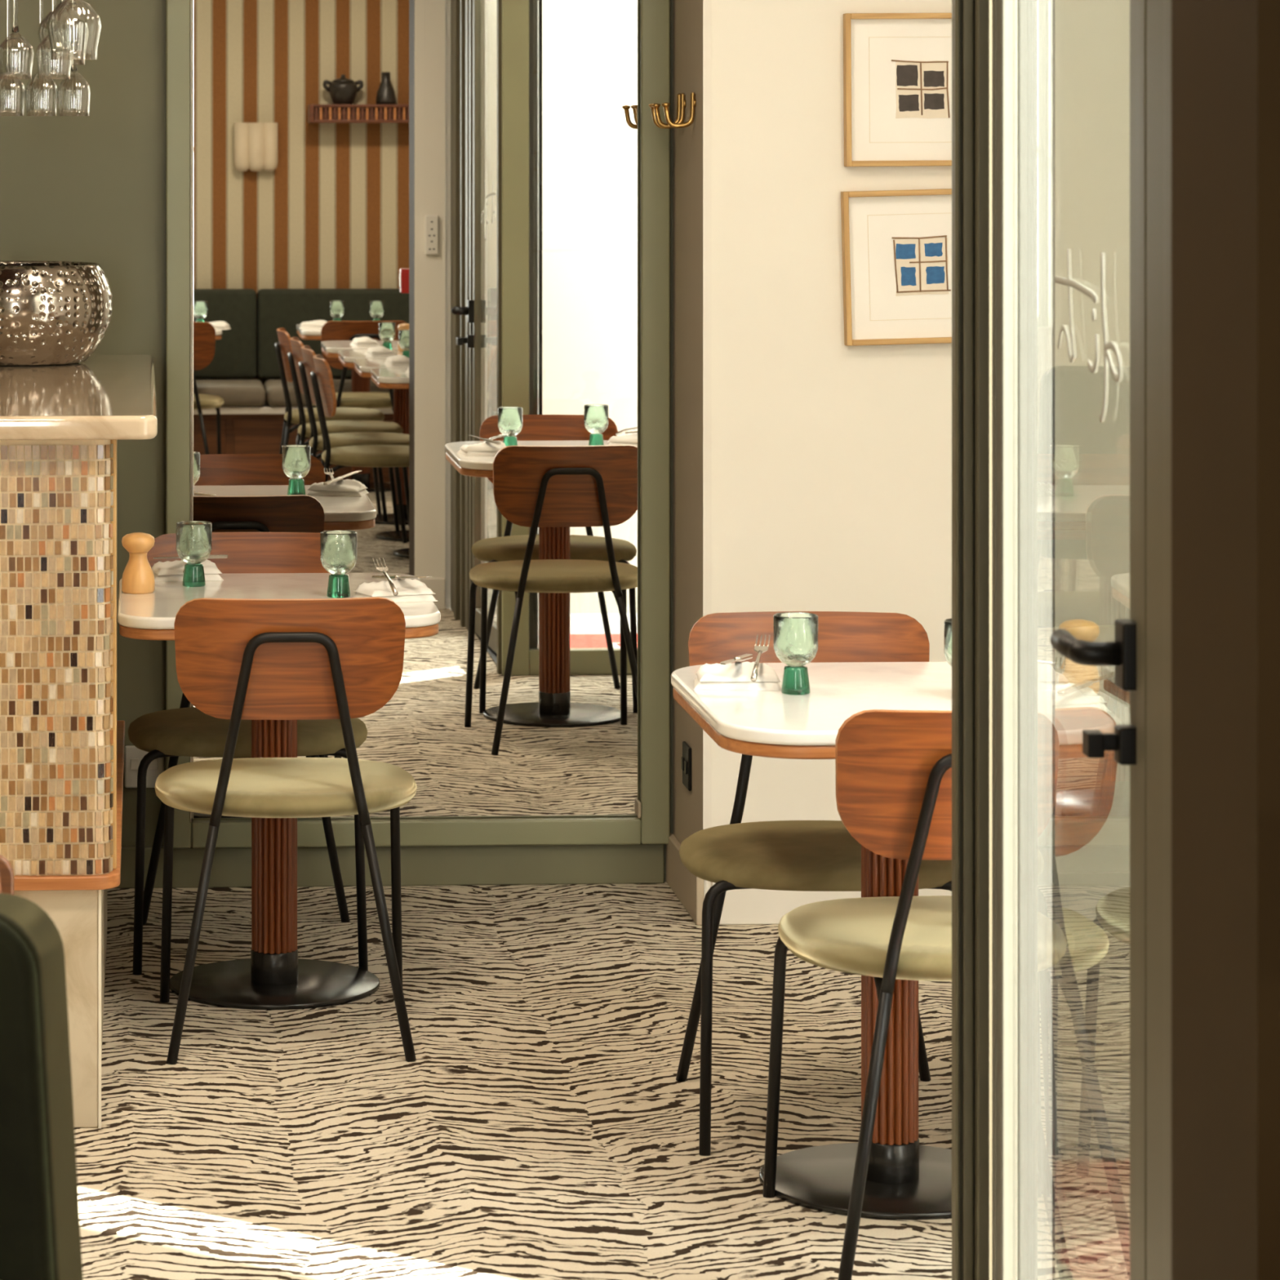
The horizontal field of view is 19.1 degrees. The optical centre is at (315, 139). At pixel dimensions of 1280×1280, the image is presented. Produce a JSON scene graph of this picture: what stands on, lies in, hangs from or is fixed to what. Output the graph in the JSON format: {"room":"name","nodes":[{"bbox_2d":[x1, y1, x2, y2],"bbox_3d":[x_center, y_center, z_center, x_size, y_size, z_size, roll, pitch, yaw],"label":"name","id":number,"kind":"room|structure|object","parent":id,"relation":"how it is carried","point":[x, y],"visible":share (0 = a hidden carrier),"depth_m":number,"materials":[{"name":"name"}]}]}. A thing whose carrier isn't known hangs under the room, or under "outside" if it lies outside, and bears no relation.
{"room":"restaurant dining room","nodes":[
{"label":"restaurant dining room","id":0,"kind":"room"},
{"bbox_2d":[0,0,672,881],"bbox_3d":[-1.404,0.225,8.142,4.342,2.750,0.205,0,0,-3],"label":"wall","id":1,"kind":"structure","parent":0,"point":[75,186],"depth_m":8.08,"materials":[{"name":"green paint"}]},
{"bbox_2d":[124,745,164,787],"bbox_3d":[-0.367,1.343,8.081,0.084,0.090,0.012,0,0,-3],"label":"wall socket","id":2,"kind":"object","parent":1,"relation":"attached to","point":[133,755],"visible":0.66,"depth_m":8.08,"materials":[{"name":"plastic"}]},
{"bbox_2d":[130,758,138,769],"bbox_3d":[-0.387,1.337,8.075,0.018,0.024,0.003,0,0,-3],"label":"switch","id":3,"kind":"object","parent":2,"relation":"attached to","point":[134,762],"depth_m":8.07,"materials":[{"name":"white paint"}]},
{"bbox_2d":[149,758,157,769],"bbox_3d":[-0.347,1.337,8.077,0.018,0.024,0.003,0,0,-3],"label":"switch","id":4,"kind":"object","parent":2,"relation":"attached to","point":[153,764],"depth_m":8.08,"materials":[{"name":"white paint"}]},
{"bbox_2d":[114,843,663,888],"bbox_3d":[0.138,1.557,8.098,1.220,0.086,0.023,0,0,-3],"label":"baseboard","id":5,"kind":"structure","parent":1,"relation":"attached to","point":[543,864],"depth_m":8.09,"materials":[{"name":"green paint"}]},
{"bbox_2d":[165,0,670,848],"bbox_3d":[0.219,0.281,8.089,1.080,2.462,0.050,0,0,-3],"label":"wall mirror","id":6,"kind":"object","parent":1,"relation":"attached to","point":[417,252],"visible":0.97,"depth_m":8.09,"materials":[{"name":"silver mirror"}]},
{"bbox_2d":[74,881,1129,1279],"bbox_3d":[-0.439,1.650,3.008,5.800,0.100,10.250,0,0,-3],"label":"floor","id":7,"kind":"structure","parent":0,"point":[541,1126],"depth_m":6.25,"materials":[{"name":"carpet"}]},
{"bbox_2d":[0,854,13,894],"bbox_3d":[-0.547,1.246,4.542,0.360,0.707,0.384,0,0,-3],"label":"bistro chair","id":8,"kind":"object","parent":7,"relation":"on","point":[6,873],"visible":0.29,"depth_m":4.72,"materials":[{"name":"brown wood"}]},
{"bbox_2d":[0,893,83,1279],"bbox_3d":[-0.551,1.174,3.586,0.544,0.853,0.579,0,0,13],"label":"upholstered chair","id":9,"kind":"object","parent":7,"relation":"on","point":[40,1237],"visible":1,"depth_m":3.68,"materials":[{"name":"green fabric"}]},
{"bbox_2d":[0,440,124,1128],"bbox_3d":[-0.985,1.041,6.873,1.264,1.118,1.638,0,0,-3],"label":"bar counter","id":10,"kind":"object","parent":7,"relation":"on","point":[62,739],"depth_m":6.09,"materials":[{"name":"beige tile"}]},
{"bbox_2d":[0,354,157,439],"bbox_3d":[-0.980,0.462,6.877,1.374,0.039,1.730,0,0,-3],"label":"countertop","id":11,"kind":"structure","parent":10,"relation":"on","point":[100,397],"depth_m":6.38,"materials":[{"name":"beige stone"}]},
{"bbox_2d":[0,261,112,365],"bbox_3d":[-0.589,0.344,7.481,0.372,0.196,0.372,0,0,-3],"label":"bowl","id":12,"kind":"object","parent":11,"relation":"on","point":[52,313],"visible":1,"depth_m":7.33,"materials":[{"name":"silver metal"}]},
{"bbox_2d":[127,532,368,975],"bbox_3d":[-0.136,1.201,7.477,0.472,0.802,0.488,0,0,-3],"label":"bistro chair","id":13,"kind":"object","parent":7,"relation":"on","point":[185,731],"visible":0.52,"depth_m":7.37,"materials":[{"name":"brown wood"}]},
{"bbox_2d":[117,573,440,1009],"bbox_3d":[-0.079,1.230,7.134,0.588,0.741,0.690,0,0,-3],"label":"pedestal table","id":14,"kind":"object","parent":7,"relation":"on","point":[274,977],"visible":0.65,"depth_m":7.10,"materials":[{"name":"white stone"}]},
{"bbox_2d":[121,532,155,594],"bbox_3d":[-0.337,0.802,7.157,0.063,0.113,0.063,0,0,-3],"label":"pepper mill","id":15,"kind":"object","parent":14,"relation":"on","point":[138,577],"visible":1,"depth_m":7.13,"materials":[{"name":"brown wood"}]},
{"bbox_2d":[151,559,223,581],"bbox_3d":[-0.255,0.840,7.391,0.136,0.037,0.104,0,0,-8],"label":"napkin","id":16,"kind":"object","parent":14,"relation":"on","point":[167,571],"visible":0.66,"depth_m":7.36,"materials":[{"name":"white fabric"}]},
{"bbox_2d":[153,554,227,559],"bbox_3d":[-0.247,0.820,7.392,0.182,0.013,0.015,0,0,-38],"label":"knife","id":17,"kind":"object","parent":16,"relation":"on","point":[214,556],"visible":0.49,"depth_m":7.42,"materials":[{"name":"metal"}]},
{"bbox_2d":[176,520,212,586],"bbox_3d":[-0.235,0.798,7.262,0.069,0.121,0.069,0,0,-3],"label":"water goblet","id":18,"kind":"object","parent":14,"relation":"on","point":[193,538],"visible":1,"depth_m":7.24,"materials":[{"name":"green glass"}]},
{"bbox_2d":[176,520,212,564],"bbox_3d":[-0.235,0.777,7.262,0.069,0.079,0.069,0,0,-3],"label":"cup","id":19,"kind":"object","parent":18,"relation":"on","point":[193,538],"depth_m":7.24,"materials":[{"name":"clear glass"}]},
{"bbox_2d":[320,529,356,598],"bbox_3d":[0.043,0.798,7.089,0.069,0.121,0.069,0,0,13],"label":"water goblet","id":20,"kind":"object","parent":14,"relation":"on","point":[338,548],"visible":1,"depth_m":7.07,"materials":[{"name":"green glass"}]},
{"bbox_2d":[320,529,356,574],"bbox_3d":[0.043,0.777,7.089,0.069,0.079,0.069,0,0,13],"label":"cup","id":21,"kind":"object","parent":20,"relation":"on","point":[338,548],"depth_m":7.06,"materials":[{"name":"clear glass"}]},
{"bbox_2d":[351,578,436,602],"bbox_3d":[0.146,0.840,7.049,0.136,0.037,0.104,0,0,-17],"label":"napkin","id":22,"kind":"object","parent":14,"relation":"on","point":[409,590],"visible":0.91,"depth_m":7.03,"materials":[{"name":"white fabric"}]},
{"bbox_2d":[373,558,398,595],"bbox_3d":[0.132,0.815,7.030,0.023,0.050,0.181,0,0,-10],"label":"fork","id":23,"kind":"object","parent":22,"relation":"on","point":[384,570],"visible":1,"depth_m":7.04,"materials":[{"name":"metal"}]},
{"bbox_2d":[371,575,431,579],"bbox_3d":[0.158,0.819,7.052,0.015,0.022,0.182,0,0,-33],"label":"knife","id":24,"kind":"object","parent":22,"relation":"on","point":[373,577],"visible":0.98,"depth_m":7.06,"materials":[{"name":"metal"}]},
{"bbox_2d":[155,596,417,1064],"bbox_3d":[-0.053,1.201,6.780,0.472,0.802,0.488,0,0,-3],"label":"bistro chair","id":25,"kind":"object","parent":7,"relation":"on","point":[237,660],"visible":1,"depth_m":6.60,"materials":[{"name":"brown wood"}]},
{"bbox_2d":[675,611,951,1155],"bbox_3d":[0.829,1.201,6.185,0.472,0.802,0.488,0,0,0],"label":"bistro chair","id":26,"kind":"object","parent":7,"relation":"on","point":[804,855],"visible":0.53,"depth_m":6.19,"materials":[{"name":"brown wood"}]},
{"bbox_2d":[671,662,1129,1219],"bbox_3d":[0.904,1.230,5.848,0.645,0.741,0.720,0,0,-3],"label":"pedestal table","id":27,"kind":"object","parent":7,"relation":"on","point":[906,1180],"visible":0.46,"depth_m":5.75,"materials":[{"name":"white stone"}]},
{"bbox_2d":[693,661,781,690],"bbox_3d":[0.663,0.840,5.937,0.136,0.037,0.104,0,0,6],"label":"napkin","id":28,"kind":"object","parent":27,"relation":"on","point":[736,675],"visible":0.98,"depth_m":5.90,"materials":[{"name":"white fabric"}]},
{"bbox_2d":[720,653,752,664],"bbox_3d":[0.659,0.820,5.934,0.015,0.015,0.182,0,0,21],"label":"knife","id":29,"kind":"object","parent":28,"relation":"on","point":[746,656],"visible":1,"depth_m":5.94,"materials":[{"name":"metal"}]},
{"bbox_2d":[750,634,769,681],"bbox_3d":[0.695,0.815,5.929,0.023,0.050,0.181,0,0,12],"label":"fork","id":30,"kind":"object","parent":28,"relation":"on","point":[760,649],"visible":1,"depth_m":5.95,"materials":[{"name":"metal"}]},
{"bbox_2d":[773,612,817,694],"bbox_3d":[0.744,0.798,5.855,0.069,0.121,0.069,0,0,-39],"label":"water goblet","id":31,"kind":"object","parent":27,"relation":"on","point":[795,634],"visible":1,"depth_m":5.83,"materials":[{"name":"green glass"}]},
{"bbox_2d":[943,617,951,666],"bbox_3d":[0.997,0.798,5.787,0.069,0.121,0.069,0,0,-43],"label":"water goblet","id":32,"kind":"object","parent":27,"relation":"on","point":[948,622],"visible":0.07,"depth_m":5.77,"materials":[{"name":"green glass"}]},
{"bbox_2d":[1058,619,1099,693],"bbox_3d":[1.184,0.802,5.861,0.063,0.113,0.063,0,0,-3],"label":"pepper mill","id":33,"kind":"object","parent":27,"relation":"on","point":[1082,629],"visible":0.43,"depth_m":5.84,"materials":[{"name":"brown wood"}]},
{"bbox_2d":[1054,683,1111,711],"bbox_3d":[1.115,0.840,5.697,0.136,0.037,0.104,0,0,-14],"label":"napkin","id":34,"kind":"object","parent":27,"relation":"on","point":[1085,697],"visible":0.43,"depth_m":5.67,"materials":[{"name":"white fabric"}]},
{"bbox_2d":[1054,657,1065,695],"bbox_3d":[1.112,0.815,5.683,0.023,0.047,0.182,0,0,15],"label":"fork","id":35,"kind":"object","parent":34,"relation":"on","point":[1059,671],"visible":0.59,"depth_m":5.72,"materials":[{"name":"metal"}]},
{"bbox_2d":[1057,671,1115,696],"bbox_3d":[1.172,0.819,5.695,0.015,0.022,0.182,0,0,44],"label":"knife","id":36,"kind":"object","parent":34,"relation":"on","point":[1084,684],"visible":0.97,"depth_m":5.67,"materials":[{"name":"metal"}]},
{"bbox_2d":[762,706,1129,1279],"bbox_3d":[0.920,1.201,5.498,0.472,0.802,0.488,0,0,-5],"label":"bistro chair","id":37,"kind":"object","parent":7,"relation":"on","point":[893,768],"visible":0.71,"depth_m":5.32,"materials":[{"name":"brown wood"}]},
{"bbox_2d":[1076,886,1129,1176],"bbox_3d":[1.412,1.201,5.611,0.472,0.802,0.488,0,0,-3],"label":"bistro chair","id":38,"kind":"object","parent":7,"relation":"on","point":[1113,909],"visible":0.11,"depth_m":5.79,"materials":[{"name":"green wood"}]},
{"bbox_2d":[1101,666,1129,704],"bbox_3d":[1.590,1.230,5.919,0.588,0.741,0.690,0,0,-3],"label":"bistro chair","id":39,"kind":"object","parent":7,"relation":"on","point":[1109,686],"visible":0.12,"depth_m":6.11,"materials":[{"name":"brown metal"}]},
{"bbox_2d":[773,612,817,666],"bbox_3d":[0.744,0.777,5.855,0.069,0.079,0.069,0,0,-39],"label":"cup","id":40,"kind":"object","parent":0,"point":[795,634],"depth_m":5.83,"materials":[{"name":"clear glass"}]},
{"bbox_2d":[672,0,1129,898],"bbox_3d":[1.428,0.225,8.052,1.308,2.750,0.645,0,0,-3],"label":"wall","id":41,"kind":"structure","parent":0,"point":[832,460],"depth_m":7.71,"materials":[{"name":"white paint"}]},
{"bbox_2d":[648,93,680,128],"bbox_3d":[0.740,-0.060,7.997,0.072,0.075,0.019,0,0,-3],"label":"coat hook","id":42,"kind":"object","parent":41,"relation":"attached to","point":[677,117],"visible":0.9,"depth_m":7.99,"materials":[{"name":"gold metal"}]},
{"bbox_2d":[651,93,685,128],"bbox_3d":[0.742,-0.060,7.947,0.072,0.075,0.019,0,0,-3],"label":"coat hook","id":43,"kind":"object","parent":41,"relation":"attached to","point":[682,101],"visible":0.91,"depth_m":7.94,"materials":[{"name":"gold metal"}]},
{"bbox_2d":[661,91,696,128],"bbox_3d":[0.749,-0.060,7.803,0.072,0.075,0.019,0,0,-3],"label":"coat hook","id":44,"kind":"object","parent":41,"relation":"attached to","point":[693,101],"visible":1,"depth_m":7.80,"materials":[{"name":"gold metal"}]},
{"bbox_2d":[665,833,703,924],"bbox_3d":[0.772,1.548,7.911,0.016,0.105,0.455,0,0,-3],"label":"baseboard","id":45,"kind":"structure","parent":41,"relation":"attached to","point":[686,886],"depth_m":7.88,"materials":[{"name":"beige paint"}]},
{"bbox_2d":[681,741,691,791],"bbox_3d":[0.774,1.312,7.904,0.011,0.090,0.094,0,0,-3],"label":"wall socket","id":46,"kind":"object","parent":41,"relation":"attached to","point":[686,749],"visible":1,"depth_m":7.88,"materials":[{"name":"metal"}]},
{"bbox_2d":[681,756,684,770],"bbox_3d":[0.770,1.311,7.926,0.004,0.026,0.020,0,0,-3],"label":"switch","id":47,"kind":"object","parent":46,"relation":"attached to","point":[682,757],"depth_m":7.92,"materials":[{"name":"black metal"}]},
{"bbox_2d":[684,760,687,773],"bbox_3d":[0.772,1.311,7.882,0.004,0.026,0.020,0,0,-3],"label":"switch","id":48,"kind":"object","parent":46,"relation":"attached to","point":[685,761],"depth_m":7.88,"materials":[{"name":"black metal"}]},
{"bbox_2d":[702,0,711,829],"bbox_3d":[0.797,0.175,7.696,0.017,2.650,0.007,0,0,-3],"label":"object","id":49,"kind":"structure","parent":41,"relation":"attached to","point":[707,4],"depth_m":7.69,"materials":[{"name":"white paint"}]},
{"bbox_2d":[840,188,951,346],"bbox_3d":[1.236,0.260,7.706,0.320,0.314,0.028,-1,0,-3],"label":"framed picture","id":50,"kind":"object","parent":41,"relation":"attached to","point":[896,245],"visible":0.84,"depth_m":7.71,"materials":[{"name":"white paper"}]},
{"bbox_2d":[843,13,951,166],"bbox_3d":[1.236,-0.101,7.706,0.318,0.312,0.028,0,0,-3],"label":"framed picture","id":51,"kind":"object","parent":41,"relation":"attached to","point":[897,67],"visible":0.76,"depth_m":7.71,"materials":[{"name":"white paper"}]},
{"bbox_2d":[711,871,1129,924],"bbox_3d":[1.376,1.550,7.719,1.142,0.100,0.014,0,0,-3],"label":"baseboard","id":52,"kind":"structure","parent":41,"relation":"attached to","point":[1081,892],"depth_m":7.70,"materials":[{"name":"white paint"}]},
{"bbox_2d":[1171,0,1279,1279],"bbox_3d":[0.792,0.225,3.261,0.036,2.750,0.262,0,0,-3],"label":"wall","id":53,"kind":"structure","parent":0,"point":[1225,54],"depth_m":3.23,"materials":[{"name":"brown paint"}]},
{"bbox_2d":[1146,0,1171,1279],"bbox_3d":[0.889,0.235,4.171,0.080,2.770,1.548,0,0,-3],"label":"trim","id":54,"kind":"structure","parent":53,"relation":"attached to","point":[1158,11],"depth_m":3.93,"materials":[{"name":"brown wood"}]},
{"bbox_2d":[992,0,1146,1279],"bbox_3d":[0.858,0.370,4.454,0.111,2.440,0.928,0,0,0],"label":"door","id":55,"kind":"structure","parent":54,"relation":"attached to","point":[1128,652],"depth_m":4.86,"materials":[{"name":"clear glass"}]},
{"bbox_3d":[-1.395,-1.225,5.747,4.440,0.150,4.990,0,0,-3],"label":"ceiling","id":56,"kind":"structure","parent":0,"visible":0},
{"bbox_3d":[-0.666,-0.752,6.476,0.565,0.795,0.900,0,0,-3],"label":"glass rack","id":57,"kind":"object","parent":56,"relation":"hanging from","visible":0},
{"bbox_2d":[0,0,25,115],"bbox_3d":[-0.560,-0.198,6.881,0.059,0.312,0.058,0,0,-3],"label":"wine glass","id":58,"kind":"object","parent":57,"relation":"hanging from","point":[8,67],"visible":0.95,"depth_m":6.88,"materials":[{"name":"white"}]},
{"bbox_2d":[0,71,25,115],"bbox_3d":[-0.560,-0.084,6.881,0.059,0.084,0.058,0,0,-3],"label":"cup","id":59,"kind":"object","parent":58,"relation":"attached to","point":[24,91],"depth_m":6.88,"materials":[{"name":"clear glass"}]},
{"bbox_2d":[0,0,34,79],"bbox_3d":[-0.500,-0.227,6.284,0.061,0.254,0.060,0,0,-3],"label":"wine glass","id":60,"kind":"object","parent":57,"relation":"hanging from","point":[15,27],"visible":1,"depth_m":6.28,"materials":[{"name":"white"}]},
{"bbox_2d":[0,32,34,79],"bbox_3d":[-0.500,-0.140,6.284,0.061,0.079,0.060,0,0,-3],"label":"cup","id":61,"kind":"object","parent":60,"relation":"on","point":[28,44],"depth_m":6.28,"materials":[{"name":"clear glass"}]},
{"bbox_2d":[25,0,57,115],"bbox_3d":[-0.501,-0.198,6.884,0.059,0.312,0.058,0,0,-3],"label":"wine glass","id":62,"kind":"object","parent":57,"relation":"hanging from","point":[41,2],"visible":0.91,"depth_m":6.88,"materials":[{"name":"white"}]},
{"bbox_2d":[25,71,57,115],"bbox_3d":[-0.501,-0.084,6.884,0.059,0.084,0.058,0,0,-3],"label":"cup","id":63,"kind":"object","parent":62,"relation":"on","point":[27,85],"depth_m":6.88,"materials":[{"name":"clear glass"}]},
{"bbox_2d":[35,0,72,79],"bbox_3d":[-0.436,-0.227,6.287,0.061,0.254,0.060,0,0,-3],"label":"wine glass","id":64,"kind":"object","parent":57,"relation":"hanging from","point":[54,28],"visible":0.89,"depth_m":6.28,"materials":[{"name":"white"}]},
{"bbox_2d":[35,32,72,79],"bbox_3d":[-0.436,-0.140,6.287,0.061,0.079,0.060,0,0,-3],"label":"cup","id":65,"kind":"object","parent":64,"relation":"on","point":[42,42],"depth_m":6.28,"materials":[{"name":"clear glass"}]},
{"bbox_2d":[37,0,88,65],"bbox_3d":[-0.434,-0.241,6.487,0.088,0.226,0.087,0,0,-3],"label":"wine glass","id":66,"kind":"object","parent":57,"relation":"hanging from","point":[77,15],"visible":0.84,"depth_m":6.48,"materials":[{"name":"white"}]},
{"bbox_2d":[46,0,101,60],"bbox_3d":[-0.390,-0.241,6.088,0.088,0.226,0.087,0,0,-3],"label":"wine glass","id":67,"kind":"object","parent":57,"relation":"hanging from","point":[60,6],"visible":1,"depth_m":6.08,"materials":[{"name":"white"}]},
{"bbox_2d":[57,0,90,115],"bbox_3d":[-0.441,-0.198,6.887,0.059,0.312,0.058,0,0,-3],"label":"wine glass","id":68,"kind":"object","parent":57,"relation":"hanging from","point":[73,66],"visible":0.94,"depth_m":6.88,"materials":[{"name":"white"}]},
{"bbox_2d":[57,71,90,115],"bbox_3d":[-0.441,-0.084,6.887,0.059,0.084,0.058,0,0,-3],"label":"cup","id":69,"kind":"object","parent":68,"relation":"on","point":[60,85],"depth_m":6.88,"materials":[{"name":"clear glass"}]},
{"bbox_3d":[2.084,0.225,6.380,0.150,2.750,2.755,0,0,-3],"label":"wall","id":70,"kind":"structure","parent":0,"visible":0},
{"bbox_2d":[951,0,1054,1279],"bbox_3d":[1.454,0.235,4.989,1.238,2.770,0.073,0,0,-3],"label":"door frame","id":71,"kind":"structure","parent":70,"relation":"in","point":[971,20],"depth_m":4.93,"materials":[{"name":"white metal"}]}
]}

